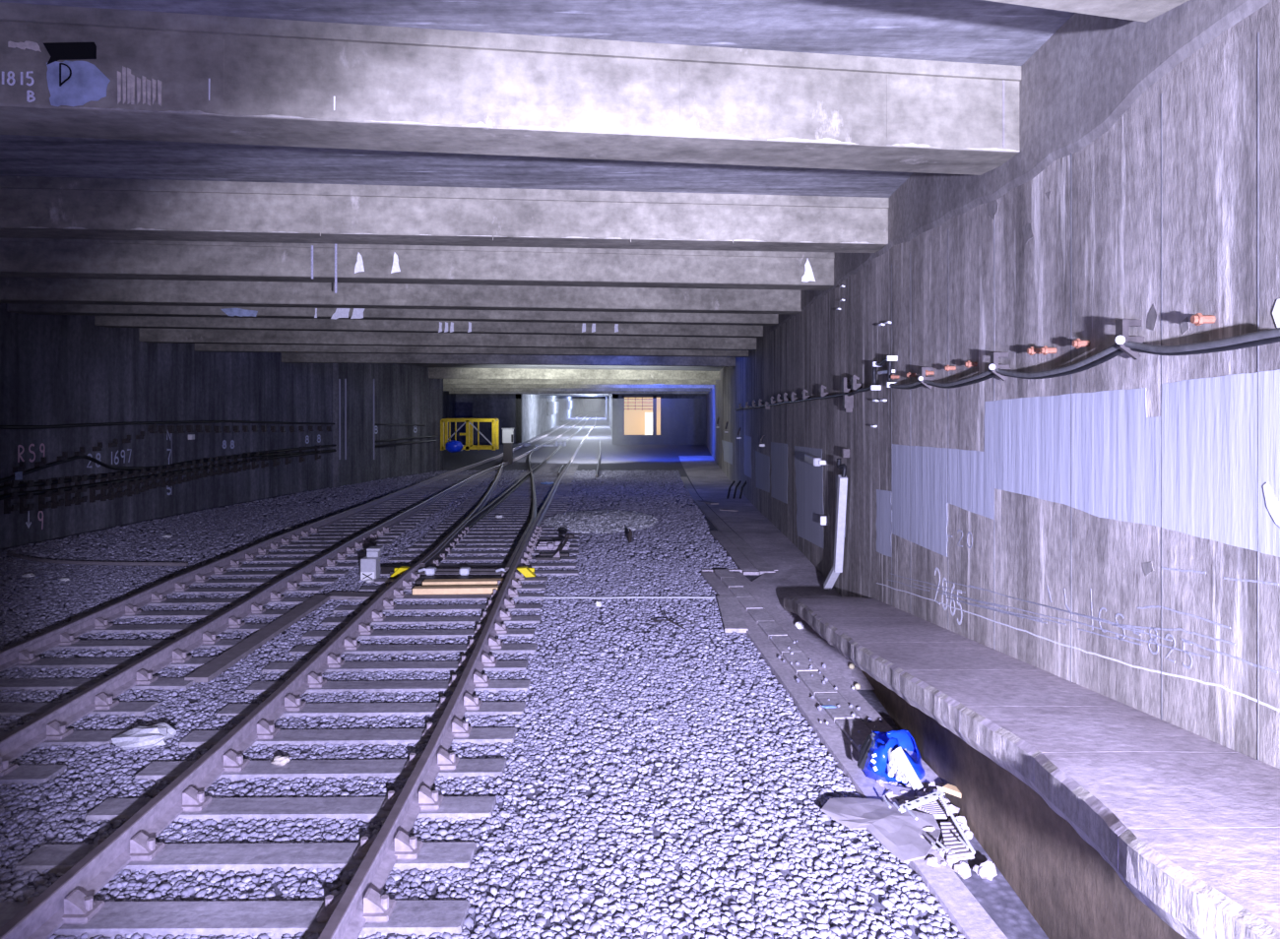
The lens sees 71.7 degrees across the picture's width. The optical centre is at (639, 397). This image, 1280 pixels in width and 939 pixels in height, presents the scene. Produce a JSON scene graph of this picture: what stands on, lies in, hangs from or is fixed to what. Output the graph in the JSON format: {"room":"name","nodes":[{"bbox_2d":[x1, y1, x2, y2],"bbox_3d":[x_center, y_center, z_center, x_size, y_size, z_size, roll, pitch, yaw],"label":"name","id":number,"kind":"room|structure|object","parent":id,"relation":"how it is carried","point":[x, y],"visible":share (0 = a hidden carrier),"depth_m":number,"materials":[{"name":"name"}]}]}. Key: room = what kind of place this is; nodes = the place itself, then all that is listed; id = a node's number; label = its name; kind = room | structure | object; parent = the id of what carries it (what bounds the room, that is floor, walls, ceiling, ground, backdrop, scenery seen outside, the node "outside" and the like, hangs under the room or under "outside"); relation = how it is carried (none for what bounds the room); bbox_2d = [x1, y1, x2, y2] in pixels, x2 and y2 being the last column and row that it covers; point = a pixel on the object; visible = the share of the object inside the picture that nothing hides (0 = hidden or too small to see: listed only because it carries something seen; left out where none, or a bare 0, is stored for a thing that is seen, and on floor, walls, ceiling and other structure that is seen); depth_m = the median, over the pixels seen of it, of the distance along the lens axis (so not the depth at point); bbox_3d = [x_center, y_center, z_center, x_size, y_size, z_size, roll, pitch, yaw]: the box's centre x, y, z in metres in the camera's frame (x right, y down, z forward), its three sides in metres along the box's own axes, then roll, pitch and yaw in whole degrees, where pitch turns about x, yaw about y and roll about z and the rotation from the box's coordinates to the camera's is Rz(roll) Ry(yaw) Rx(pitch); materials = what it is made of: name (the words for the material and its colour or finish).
{"room":"railway tunnel","nodes":[
{"label":"railway tunnel","id":0,"kind":"room"},
{"bbox_2d":[0,303,442,549],"bbox_3d":[-11.650,0.950,22.250,2.500,7.200,48.500,0,0,0],"label":"wall","id":1,"kind":"structure","parent":0,"point":[55,369],"depth_m":23.65,"materials":[{"name":"concrete"}]},
{"bbox_2d":[11,471,22,480],"bbox_3d":[-11.777,1.475,16.716,0.148,0.150,0.191,0,0,0],"label":"wall label","id":2,"kind":"object","parent":1,"relation":"attached to","point":[19,476],"visible":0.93,"depth_m":16.70,"materials":[{"name":"metal"}]},
{"bbox_2d":[0,423,415,483],"bbox_3d":[-11.784,1.416,29.132,1.076,1.541,27.621,0,0,2],"label":"cable","id":3,"kind":"object","parent":1,"relation":"attached to","point":[38,466],"visible":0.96,"depth_m":19.47,"materials":[{"name":"black rubber"}]},
{"bbox_2d":[0,420,425,433],"bbox_3d":[-11.779,0.950,29.729,1.224,0.915,28.806,0,0,2],"label":"cable","id":4,"kind":"object","parent":1,"relation":"attached to","point":[161,428],"visible":0.99,"depth_m":24.59,"materials":[{"name":"black rubber"}]},
{"bbox_2d":[0,435,436,513],"bbox_3d":[-11.690,1.944,30.354,1.365,0.815,30.051,0,0,2],"label":"cable","id":5,"kind":"object","parent":1,"relation":"attached to","point":[120,481],"visible":0.98,"depth_m":20.64,"materials":[{"name":"rubber"}]},
{"bbox_2d":[442,379,521,469],"bbox_3d":[-13.400,1.250,62.250,6.200,6.600,31.500,0,0,0],"label":"wall","id":6,"kind":"structure","parent":0,"point":[502,407],"depth_m":76.99,"materials":[{"name":"concrete"}]},
{"bbox_2d":[0,411,1048,938],"bbox_3d":[-9.000,3.325,128.500,34.000,1.300,263.000,0,0,0],"label":"floor","id":7,"kind":"structure","parent":0,"point":[996,897],"depth_m":6.48,"materials":[{"name":"gravel"}]},
{"bbox_2d":[21,574,35,577],"bbox_3d":[-9.123,2.659,13.219,0.192,0.065,0.126,0,0,0],"label":"scrap","id":8,"kind":"object","parent":7,"relation":"on","point":[24,575],"visible":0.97,"depth_m":13.19,"materials":[{"name":"white paint"}]},
{"bbox_2d":[111,726,171,750],"bbox_3d":[-3.810,2.599,6.774,0.389,0.158,0.280,0,0,0],"label":"rubble stone","id":9,"kind":"object","parent":7,"relation":"on","point":[139,737],"visible":0.99,"depth_m":6.70,"materials":[{"name":"stone"}]},
{"bbox_2d":[149,722,176,738],"bbox_3d":[-3.749,2.612,6.929,0.264,0.120,0.181,0,0,0],"label":"rubble stone","id":10,"kind":"object","parent":7,"relation":"on","point":[170,730],"visible":0.44,"depth_m":6.91,"materials":[{"name":"stone"}]},
{"bbox_2d":[0,414,587,813],"bbox_3d":[-8.638,3.188,101.750,9.398,1.464,196.505,0,0,0],"label":"railway track","id":11,"kind":"object","parent":7,"relation":"on","point":[48,729],"visible":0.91,"depth_m":10.12,"materials":[{"name":"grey metal"}]},
{"bbox_2d":[0,414,598,938],"bbox_3d":[-5.441,3.227,101.302,9.144,1.541,197.404,0,0,0],"label":"railway track","id":12,"kind":"object","parent":7,"relation":"on","point":[68,907],"visible":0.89,"depth_m":6.18,"materials":[{"name":"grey metal"}]},
{"bbox_2d":[271,756,290,766],"bbox_3d":[-2.568,2.599,6.340,0.133,0.066,0.090,0,0,0],"label":"scrap","id":13,"kind":"object","parent":12,"relation":"on","point":[279,760],"visible":1,"depth_m":6.32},
{"bbox_2d":[327,591,379,600],"bbox_3d":[-3.742,2.625,11.710,0.800,0.050,0.260,0,0,6],"label":"plank","id":14,"kind":"object","parent":12,"relation":"on","point":[341,596],"visible":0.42,"depth_m":11.67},
{"bbox_2d":[389,566,410,577],"bbox_3d":[-3.504,2.550,12.988,0.276,0.139,0.175,0,0,0],"label":"clip","id":15,"kind":"object","parent":12,"relation":"on","point":[401,570],"visible":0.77,"depth_m":12.90,"materials":[{"name":"yellow paint"}]},
{"bbox_2d":[412,585,499,594],"bbox_3d":[-2.476,2.590,11.923,1.128,0.080,0.160,0,0,-3],"label":"board","id":16,"kind":"object","parent":12,"relation":"on","point":[441,590],"visible":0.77,"depth_m":11.86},
{"bbox_2d":[422,578,504,586],"bbox_3d":[-2.482,2.601,12.453,1.108,0.072,0.200,0,0,-4],"label":"board","id":17,"kind":"object","parent":12,"relation":"on","point":[432,582],"visible":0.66,"depth_m":12.38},
{"bbox_2d":[418,414,598,574],"bbox_3d":[-5.679,3.199,106.448,7.631,1.442,187.105,0,0,0],"label":"switch","id":18,"kind":"object","parent":12,"relation":"attached to","point":[524,550],"depth_m":20.21,"materials":[{"name":"metal"}]},
{"bbox_2d":[516,566,536,577],"bbox_3d":[-1.662,2.550,12.988,0.276,0.139,0.175,0,0,0],"label":"clip","id":19,"kind":"object","parent":12,"relation":"on","point":[527,572],"visible":1,"depth_m":12.90,"materials":[{"name":"yellow paint"}]},
{"bbox_2d":[535,533,575,561],"bbox_3d":[-1.484,2.539,15.527,0.702,0.354,1.530,0,0,0],"label":"lever","id":20,"kind":"object","parent":12,"relation":"on","point":[558,545],"visible":1,"depth_m":15.34,"materials":[{"name":"metal"}]},
{"bbox_2d":[440,418,499,450],"bbox_3d":[-8.738,1.873,45.500,2.785,1.605,1.160,0,0,0],"label":"cage","id":21,"kind":"object","parent":7,"relation":"on","point":[469,422],"visible":0.89,"depth_m":44.94,"materials":[{"name":"paint"}]},
{"bbox_2d":[0,469,964,938],"bbox_3d":[-5.066,3.227,24.668,14.122,1.210,42.782,0,0,0],"label":"ballast","id":22,"kind":"object","parent":7,"relation":"on","point":[644,919],"visible":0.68,"depth_m":6.73,"materials":[{"name":"gravel"}]},
{"bbox_2d":[5,552,188,566],"bbox_3d":[-9.105,2.677,14.496,3.810,0.086,0.452,0,0,17],"label":"wooden pole","id":23,"kind":"object","parent":22,"relation":"on","point":[7,553],"visible":1,"depth_m":14.24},
{"bbox_2d":[184,594,329,683],"bbox_3d":[-4.148,2.625,9.964,0.220,0.050,3.464,0,0,-1],"label":"plank","id":24,"kind":"object","parent":22,"relation":"on","point":[221,664],"visible":1,"depth_m":9.46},
{"bbox_2d":[360,546,408,580],"bbox_3d":[-3.825,2.453,13.114,0.531,0.448,0.569,0,0,28],"label":"machine","id":25,"kind":"object","parent":22,"relation":"on","point":[370,563],"visible":0.97,"depth_m":12.99,"materials":[{"name":"grey paint"}]},
{"bbox_2d":[445,440,463,452],"bbox_3d":[-9.341,2.457,44.584,0.922,0.639,0.569,0,0,0],"label":"plastic sack","id":26,"kind":"object","parent":22,"relation":"on","point":[453,446],"visible":1,"depth_m":44.42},
{"bbox_2d":[542,510,658,534],"bbox_3d":[-0.959,2.984,21.504,2.960,0.349,5.723,0,0,0],"label":"heap","id":27,"kind":"object","parent":22,"relation":"on","point":[598,521],"visible":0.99,"depth_m":20.62,"materials":[{"name":"gravel"}]},
{"bbox_2d":[520,596,714,598],"bbox_3d":[-0.335,2.630,11.646,2.640,0.029,0.043,0,0,-1],"label":"cable","id":28,"kind":"object","parent":22,"relation":"on","point":[521,597],"visible":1,"depth_m":11.64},
{"bbox_2d":[647,610,693,630],"bbox_3d":[0.421,2.575,10.432,0.524,0.102,0.724,0,0,19],"label":"dead branch","id":29,"kind":"object","parent":22,"relation":"on","point":[667,619],"visible":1,"depth_m":10.21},
{"bbox_2d":[501,428,514,464],"bbox_3d":[-7.742,2.829,51.970,0.700,2.112,0.640,0,0,0],"label":"tall cabinet","id":30,"kind":"object","parent":7,"relation":"on","point":[507,433],"visible":0.98,"depth_m":51.80,"materials":[{"name":"metal"}]},
{"bbox_2d":[535,441,566,447],"bbox_3d":[-7.207,3.740,71.763,2.487,0.460,0.800,0,0,0],"label":"motor","id":31,"kind":"object","parent":7,"relation":"on","point":[555,444],"visible":0.95,"depth_m":71.47,"materials":[{"name":"grey paint"}]},
{"bbox_2d":[595,440,601,476],"bbox_3d":[-2.725,3.682,59.930,0.220,0.477,39.724,0,0,-2],"label":"rail","id":32,"kind":"object","parent":7,"relation":"on","point":[599,461],"visible":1,"depth_m":48.69,"materials":[{"name":"metal"}]},
{"bbox_2d":[628,528,632,542],"bbox_3d":[-0.192,2.705,17.253,0.089,0.310,0.119,0,0,0],"label":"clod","id":33,"kind":"object","parent":7,"relation":"on","point":[630,532],"visible":0.89,"depth_m":17.21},
{"bbox_2d":[681,477,774,575],"bbox_3d":[1.908,3.185,26.775,0.417,1.052,26.450,0,0,0],"label":"trim","id":34,"kind":"structure","parent":7,"relation":"on","point":[757,561],"depth_m":18.13,"materials":[{"name":"concrete"}]},
{"bbox_2d":[716,595,748,633],"bbox_3d":[1.112,2.625,10.803,0.260,0.050,1.670,0,0,2],"label":"concrete cover","id":35,"kind":"object","parent":7,"relation":"on","point":[732,615],"visible":0.97,"depth_m":10.61,"materials":[{"name":"concrete"}]},
{"bbox_2d":[721,577,743,588],"bbox_3d":[1.303,2.626,12.490,0.215,0.060,0.600,0,0,-4],"label":"lid","id":36,"kind":"object","parent":7,"relation":"on","point":[728,582],"visible":0.86,"depth_m":12.46,"materials":[{"name":"concrete"}]},
{"bbox_2d":[709,530,759,575],"bbox_3d":[1.659,2.822,16.275,0.240,0.311,5.454,0,0,-1],"label":"trim","id":37,"kind":"structure","parent":7,"relation":"on","point":[741,562],"depth_m":15.29,"materials":[{"name":"concrete"}]},
{"bbox_2d":[702,569,777,573],"bbox_3d":[1.551,2.694,13.751,1.176,0.050,0.080,0,0,0],"label":"trim","id":38,"kind":"structure","parent":7,"relation":"on","point":[703,570],"depth_m":13.76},
{"bbox_2d":[728,586,752,597],"bbox_3d":[1.350,2.630,11.865,0.215,0.060,0.600,0,0,-4],"label":"lid","id":39,"kind":"object","parent":7,"relation":"on","point":[739,592],"visible":0.66,"depth_m":11.85,"materials":[{"name":"concrete"}]},
{"bbox_2d":[737,596,763,611],"bbox_3d":[1.398,2.626,11.240,0.215,0.060,0.600,0,0,-4],"label":"lid","id":40,"kind":"object","parent":7,"relation":"on","point":[750,603],"visible":0.72,"depth_m":11.21,"materials":[{"name":"concrete"}]},
{"bbox_2d":[747,608,774,625],"bbox_3d":[1.446,2.630,10.615,0.215,0.060,0.600,0,0,-4],"label":"lid","id":41,"kind":"object","parent":7,"relation":"on","point":[758,614],"visible":0.67,"depth_m":10.61,"materials":[{"name":"concrete"}]},
{"bbox_2d":[758,621,787,638],"bbox_3d":[1.492,2.626,9.990,0.215,0.060,0.600,0,0,-4],"label":"lid","id":42,"kind":"object","parent":7,"relation":"on","point":[770,628],"visible":0.76,"depth_m":9.96,"materials":[{"name":"concrete"}]},
{"bbox_2d":[768,636,801,655],"bbox_3d":[1.537,2.630,9.365,0.215,0.060,0.600,0,0,-4],"label":"lid","id":43,"kind":"object","parent":7,"relation":"on","point":[781,643],"visible":0.66,"depth_m":9.34,"materials":[{"name":"concrete"}]},
{"bbox_2d":[782,651,819,674],"bbox_3d":[1.580,2.626,8.740,0.215,0.060,0.600,0,0,-4],"label":"lid","id":44,"kind":"object","parent":7,"relation":"on","point":[804,663],"visible":0.69,"depth_m":8.70,"materials":[{"name":"concrete"}]},
{"bbox_2d":[769,637,906,751],"bbox_3d":[1.657,2.587,7.960,0.512,0.040,3.241,0,0,-2],"label":"chips","id":45,"kind":"object","parent":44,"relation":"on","point":[819,707],"visible":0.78,"depth_m":7.65,"materials":[{"name":"stone"}]},
{"bbox_2d":[797,671,837,697],"bbox_3d":[1.622,2.630,8.115,0.215,0.060,0.600,0,0,-4],"label":"lid","id":46,"kind":"object","parent":7,"relation":"on","point":[814,684],"visible":0.67,"depth_m":8.08,"materials":[{"name":"concrete"}]},
{"bbox_2d":[730,572,942,792],"bbox_3d":[1.711,2.695,9.700,0.184,0.180,7.432,0,0,-4],"label":"trim","id":47,"kind":"structure","parent":7,"relation":"on","point":[930,781],"depth_m":8.30,"materials":[{"name":"concrete"}]},
{"bbox_2d":[815,693,860,723],"bbox_3d":[1.664,2.626,7.490,0.215,0.060,0.600,0,0,-4],"label":"lid","id":48,"kind":"object","parent":7,"relation":"on","point":[844,712],"visible":0.71,"depth_m":7.45,"materials":[{"name":"concrete"}]},
{"bbox_2d":[701,572,1007,938],"bbox_3d":[1.387,2.704,8.450,0.194,0.168,10.139,0,0,-4],"label":"concrete curb","id":49,"kind":"structure","parent":7,"relation":"on","point":[964,911],"depth_m":6.18,"materials":[{"name":"concrete"}]},
{"bbox_2d":[714,569,735,581],"bbox_3d":[1.255,2.630,13.115,0.215,0.060,0.600,0,0,-4],"label":"lid","id":50,"kind":"object","parent":49,"relation":"on","point":[724,573],"visible":0.86,"depth_m":13.11,"materials":[{"name":"concrete"}]},
{"bbox_2d":[835,719,872,753],"bbox_3d":[1.707,2.630,6.865,0.215,0.060,0.600,0,0,-4],"label":"lid","id":51,"kind":"object","parent":7,"relation":"on","point":[849,728],"visible":0.52,"depth_m":6.93,"materials":[{"name":"concrete"}]},
{"bbox_2d":[857,729,925,784],"bbox_3d":[1.757,2.503,6.168,0.440,0.423,0.860,0,0,19],"label":"plastic bag","id":52,"kind":"object","parent":7,"relation":"on","point":[873,758],"visible":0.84,"depth_m":5.99,"materials":[{"name":"blue plastic"}]},
{"bbox_2d":[870,754,877,770],"bbox_3d":[1.532,2.388,5.800,0.047,0.117,0.001,0,0,0],"label":"print","id":53,"kind":"object","parent":52,"relation":"attached to","point":[873,755],"depth_m":5.80,"materials":[{"name":"white paint"}]},
{"bbox_2d":[886,763,894,777],"bbox_3d":[1.647,2.436,5.840,0.040,0.069,0.170,0,0,11],"label":"tube","id":54,"kind":"object","parent":52,"relation":"in","point":[890,774],"visible":0.64,"depth_m":5.78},
{"bbox_2d":[887,748,895,767],"bbox_3d":[1.653,2.369,5.840,0.040,0.069,0.170,0,0,11],"label":"tube","id":55,"kind":"object","parent":52,"relation":"in","point":[891,761],"visible":0.99,"depth_m":5.80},
{"bbox_2d":[893,750,899,769],"bbox_3d":[1.685,2.385,5.840,0.040,0.069,0.170,0,0,11],"label":"tube","id":56,"kind":"object","parent":52,"relation":"in","point":[897,765],"visible":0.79,"depth_m":5.76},
{"bbox_2d":[895,771,901,781],"bbox_3d":[1.698,2.462,5.840,0.040,0.069,0.170,0,0,11],"label":"tube","id":57,"kind":"object","parent":52,"relation":"in","point":[898,777],"visible":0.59,"depth_m":5.76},
{"bbox_2d":[901,773,907,783],"bbox_3d":[1.737,2.475,5.840,0.040,0.069,0.170,0,0,11],"label":"tube","id":58,"kind":"object","parent":52,"relation":"in","point":[904,779],"visible":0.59,"depth_m":5.76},
{"bbox_2d":[895,747,923,789],"bbox_3d":[1.752,2.412,5.770,0.043,0.233,0.208,0,0,-37],"label":"tube","id":59,"kind":"object","parent":52,"relation":"in","point":[900,751],"visible":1,"depth_m":5.76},
{"bbox_2d":[891,750,918,790],"bbox_3d":[1.727,2.422,5.770,0.043,0.215,0.207,0,0,-37],"label":"tube","id":60,"kind":"object","parent":59,"relation":"on","point":[895,754],"visible":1,"depth_m":5.75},
{"bbox_2d":[876,779,997,881],"bbox_3d":[1.809,2.626,5.544,0.448,0.101,1.345,0,0,0],"label":"rubble","id":61,"kind":"object","parent":7,"relation":"on","point":[986,870],"visible":0.34,"depth_m":5.08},
{"bbox_2d":[821,797,940,862],"bbox_3d":[1.526,2.585,5.427,0.575,0.056,0.783,0,0,-32],"label":"cardboard sheet","id":62,"kind":"object","parent":61,"relation":"on","point":[898,832],"visible":0.98,"depth_m":5.36,"materials":[{"name":"cardboard"}]},
{"bbox_2d":[899,790,945,813],"bbox_3d":[1.757,2.519,5.503,0.312,0.098,0.052,0,0,-20],"label":"bar","id":63,"kind":"object","parent":62,"relation":"on","point":[932,797],"visible":0.96,"depth_m":5.50,"materials":[{"name":"metal"}]},
{"bbox_2d":[884,783,915,801],"bbox_3d":[1.706,2.607,5.847,0.204,0.026,0.148,0,0,23],"label":"panel","id":64,"kind":"object","parent":61,"relation":"on","point":[896,795],"visible":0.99,"depth_m":5.82,"materials":[{"name":"metal"}]},
{"bbox_2d":[915,796,947,819],"bbox_3d":[1.851,2.597,5.601,0.223,0.046,0.268,0,0,0],"label":"panel","id":65,"kind":"object","parent":61,"relation":"on","point":[937,810],"visible":0.66,"depth_m":5.57,"materials":[{"name":"metal"}]},
{"bbox_2d":[940,822,974,862],"bbox_3d":[1.852,2.587,5.176,0.154,0.046,0.449,0,0,14],"label":"panel","id":66,"kind":"object","parent":61,"relation":"on","point":[950,833],"visible":0.83,"depth_m":5.14,"materials":[{"name":"metal"}]},
{"bbox_2d":[939,795,975,854],"bbox_3d":[1.864,2.508,5.225,0.021,0.086,0.552,0,0,0],"label":"metal rod","id":67,"kind":"object","parent":66,"relation":"on","point":[972,850],"visible":1,"depth_m":5.19,"materials":[{"name":"metal"}]},
{"bbox_2d":[942,783,960,798],"bbox_3d":[2.051,2.531,5.675,0.070,0.032,0.206,0,0,-43],"label":"timber offcut","id":68,"kind":"object","parent":7,"relation":"on","point":[948,789],"visible":0.57,"depth_m":5.70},
{"bbox_2d":[783,596,1279,938],"bbox_3d":[1.951,1.888,5.926,0.908,1.724,9.896,0,0,3],"label":"concrete ledge","id":69,"kind":"object","parent":7,"relation":"on","point":[1107,818],"visible":0.99,"depth_m":3.77,"materials":[{"name":"concrete"}]},
{"bbox_2d":[0,0,1075,397],"bbox_3d":[-9.000,-1.245,128.500,34.000,2.248,263.000,0,0,0],"label":"ceiling","id":70,"kind":"structure","parent":0,"point":[982,32],"depth_m":5.19,"materials":[{"name":"concrete"}]},
{"bbox_2d":[6,303,777,325],"bbox_3d":[-5.614,-1.853,17.970,17.559,0.592,0.610,0,0,-10],"label":"ceiling beam","id":71,"kind":"structure","parent":70,"relation":"attached to","point":[28,309],"depth_m":17.88,"materials":[{"name":"concrete"}]},
{"bbox_2d":[0,277,801,314],"bbox_3d":[-5.687,-1.834,14.697,17.284,0.618,0.610,0,0,-8],"label":"ceiling beam","id":72,"kind":"structure","parent":70,"relation":"attached to","point":[26,290],"depth_m":14.68,"materials":[{"name":"concrete"}]},
{"bbox_2d":[0,238,833,293],"bbox_3d":[-5.758,-1.740,11.451,17.083,0.794,0.646,0,0,-7],"label":"ceiling beam","id":73,"kind":"structure","parent":70,"relation":"attached to","point":[41,258],"depth_m":11.58,"materials":[{"name":"concrete"}]},
{"bbox_2d":[94,316,763,337],"bbox_3d":[-5.539,-1.806,21.348,17.900,0.498,0.610,0,0,-13],"label":"ceiling beam","id":74,"kind":"structure","parent":70,"relation":"attached to","point":[144,322],"depth_m":21.22,"materials":[{"name":"concrete"}]},
{"bbox_2d":[0,175,888,253],"bbox_3d":[-5.828,-1.842,8.470,16.894,0.608,0.610,0,0,-6],"label":"ceiling beam","id":75,"kind":"structure","parent":70,"relation":"attached to","point":[31,207],"depth_m":8.63,"materials":[{"name":"concrete"}]},
{"bbox_2d":[139,327,756,350],"bbox_3d":[-5.492,-1.665,23.363,17.978,0.599,0.610,0,0,-13],"label":"ceiling beam","id":76,"kind":"structure","parent":70,"relation":"attached to","point":[153,336],"depth_m":23.17,"materials":[{"name":"concrete"}]},
{"bbox_2d":[194,343,748,357],"bbox_3d":[-5.421,-1.603,26.412,18.057,0.592,0.610,0,0,-12],"label":"ceiling beam","id":77,"kind":"structure","parent":70,"relation":"attached to","point":[215,348],"depth_m":26.24,"materials":[{"name":"concrete"}]},
{"bbox_2d":[281,352,735,366],"bbox_3d":[-5.280,-1.525,32.568,18.524,0.594,0.610,0,0,-14],"label":"ceiling beam","id":78,"kind":"structure","parent":70,"relation":"attached to","point":[294,357],"depth_m":32.37,"materials":[{"name":"concrete"}]},
{"bbox_2d":[0,1,1021,175],"bbox_3d":[-5.919,-1.864,4.542,16.844,0.652,0.610,0,0,-9],"label":"ceiling beam","id":79,"kind":"structure","parent":70,"relation":"attached to","point":[66,71],"depth_m":5.10,"materials":[{"name":"concrete"}]},
{"bbox_2d":[428,367,719,380],"bbox_3d":[-4.959,-1.269,46.446,19.185,0.599,0.610,0,0,-14],"label":"ceiling beam","id":80,"kind":"structure","parent":70,"relation":"attached to","point":[433,372],"depth_m":46.45,"materials":[{"name":"concrete"}]},
{"bbox_2d":[443,387,710,391],"bbox_3d":[-4.584,-0.692,62.495,19.474,0.476,0.610,0,0,-8],"label":"ceiling beam","id":81,"kind":"structure","parent":70,"relation":"attached to","point":[444,389],"depth_m":62.40,"materials":[{"name":"concrete"}]},
{"bbox_2d":[443,384,712,388],"bbox_3d":[-4.699,-0.881,57.490,19.247,0.523,0.610,0,0,-8],"label":"ceiling beam","id":82,"kind":"structure","parent":70,"relation":"attached to","point":[444,385],"depth_m":57.24,"materials":[{"name":"concrete"}]},
{"bbox_2d":[448,390,707,393],"bbox_3d":[-4.468,-0.502,67.499,19.701,0.430,0.610,0,0,-7],"label":"ceiling beam","id":83,"kind":"structure","parent":70,"relation":"attached to","point":[450,392],"depth_m":66.97,"materials":[{"name":"concrete"}]},
{"bbox_2d":[443,379,715,384],"bbox_3d":[-4.815,-1.071,52.486,19.020,0.569,0.610,0,0,-8],"label":"ceiling beam","id":84,"kind":"structure","parent":70,"relation":"attached to","point":[445,381],"depth_m":52.44,"materials":[{"name":"concrete"}]},
{"bbox_2d":[985,0,1189,22],"bbox_3d":[-5.991,-2.053,1.381,17.144,0.820,0.530,0,0,-15],"label":"ceiling beam","id":85,"kind":"structure","parent":70,"relation":"attached to","point":[1144,11],"depth_m":3.72,"materials":[{"name":"concrete"}]},
{"bbox_2d":[515,393,582,443],"bbox_3d":[-13.400,1.850,163.500,6.200,5.400,173.000,0,0,0],"label":"wall","id":86,"kind":"structure","parent":0,"point":[541,414],"depth_m":102.10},
{"bbox_2d":[582,393,618,445],"bbox_3d":[-9.425,1.850,162.750,15.150,5.400,175.500,0,0,0],"label":"wall","id":87,"kind":"structure","parent":0,"point":[605,405],"depth_m":154.51,"materials":[{"name":"concrete"}]},
{"bbox_2d":[612,393,705,445],"bbox_3d":[1.767,1.000,75.200,8.234,7.100,0.400,0,0,0],"label":"wall","id":88,"kind":"structure","parent":0,"point":[682,416],"depth_m":75.01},
{"bbox_2d":[622,395,660,435],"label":"window","id":89,"kind":"structure","parent":88,"relation":"in","point":[634,408],"depth_m":76.54,"materials":[{"name":"brown"}]},
{"bbox_2d":[644,412,652,435],"bbox_3d":[0.875,2.208,75.300,0.917,1.917,0.080,0,0,0],"label":"door","id":90,"kind":"structure","parent":89,"relation":"attached to","point":[648,416],"depth_m":75.26,"materials":[{"name":"beige"}]},
{"bbox_2d":[705,0,1279,769],"bbox_3d":[4.000,0.850,36.002,0.580,7.400,78.106,0,0,3],"label":"wall","id":91,"kind":"structure","parent":0,"point":[1110,529],"depth_m":4.65,"materials":[{"name":"concrete"}]},
{"bbox_2d":[678,455,874,690],"bbox_3d":[2.578,3.289,34.039,2.342,1.310,52.084,0,0,3],"label":"walkway","id":92,"kind":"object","parent":91,"relation":"attached to","point":[796,575],"depth_m":15.60,"materials":[{"name":"concrete"}]},
{"bbox_2d":[697,500,718,505],"bbox_3d":[2.055,3.177,26.857,0.250,0.082,1.158,0,0,-17],"label":"cover","id":93,"kind":"object","parent":92,"relation":"on","point":[704,501],"visible":1,"depth_m":26.61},
{"bbox_2d":[726,480,746,499],"bbox_3d":[3.146,2.991,28.710,0.712,0.591,0.362,0,0,0],"label":"pipe","id":94,"kind":"object","parent":92,"relation":"on","point":[734,481],"visible":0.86,"depth_m":28.70,"materials":[{"name":"black rubber"}]},
{"bbox_2d":[794,621,804,629],"bbox_3d":[1.828,2.615,10.142,0.108,0.099,0.106,0,0,0],"label":"scrap","id":95,"kind":"object","parent":92,"relation":"on","point":[800,625],"visible":0.83,"depth_m":10.11,"materials":[{"name":"white paint"}]},
{"bbox_2d":[734,375,862,412],"bbox_3d":[3.103,0.101,22.115,0.139,0.743,23.667,0,0,3],"label":"cable","id":96,"kind":"object","parent":91,"relation":"attached to","point":[848,396],"visible":0.98,"depth_m":12.44,"materials":[{"name":"black rubber"}]},
{"bbox_2d":[804,453,826,466],"bbox_3d":[2.647,0.954,13.521,0.173,0.120,1.093,0,0,0],"label":"fitting","id":97,"kind":"object","parent":91,"relation":"attached to","point":[814,461],"visible":1,"depth_m":13.14,"materials":[{"name":"white paint"}]},
{"bbox_2d":[820,515,828,525],"bbox_3d":[2.671,1.786,12.856,0.111,0.127,0.071,0,0,0],"label":"wall box","id":98,"kind":"object","parent":91,"relation":"attached to","point":[823,519],"visible":1,"depth_m":12.83,"materials":[{"name":"white paint"}]},
{"bbox_2d":[823,458,847,590],"bbox_3d":[2.556,1.679,11.516,0.149,1.814,0.819,0,0,-4],"label":"channel","id":99,"kind":"object","parent":91,"relation":"attached to","point":[837,568],"visible":1,"depth_m":11.31,"materials":[{"name":"grey paint"}]},
{"bbox_2d":[841,448,850,458],"bbox_3d":[2.597,0.701,11.156,0.102,0.125,0.066,0,0,0],"label":"junction box","id":100,"kind":"object","parent":91,"relation":"attached to","point":[846,452],"visible":1,"depth_m":11.13,"materials":[{"name":"metal"}]},
{"bbox_2d":[857,355,896,392],"bbox_3d":[2.520,-0.236,9.482,0.102,0.355,1.630,0,0,3],"label":"bracket","id":101,"kind":"object","parent":91,"relation":"attached to","point":[889,358],"visible":0.94,"depth_m":9.07,"materials":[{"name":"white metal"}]},
{"bbox_2d":[769,0,1272,331],"bbox_3d":[2.661,-1.786,11.600,0.014,0.928,18.820,0,0,3],"label":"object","id":102,"kind":"structure","parent":91,"relation":"attached to","point":[1078,84],"depth_m":4.84,"materials":[{"name":"concrete"}]},
{"bbox_2d":[890,319,1279,389],"bbox_3d":[2.340,-0.216,5.840,0.139,0.291,5.667,0,0,3],"label":"cable","id":103,"kind":"object","parent":91,"relation":"attached to","point":[1125,344],"visible":1,"depth_m":4.10,"materials":[{"name":"black rubber"}]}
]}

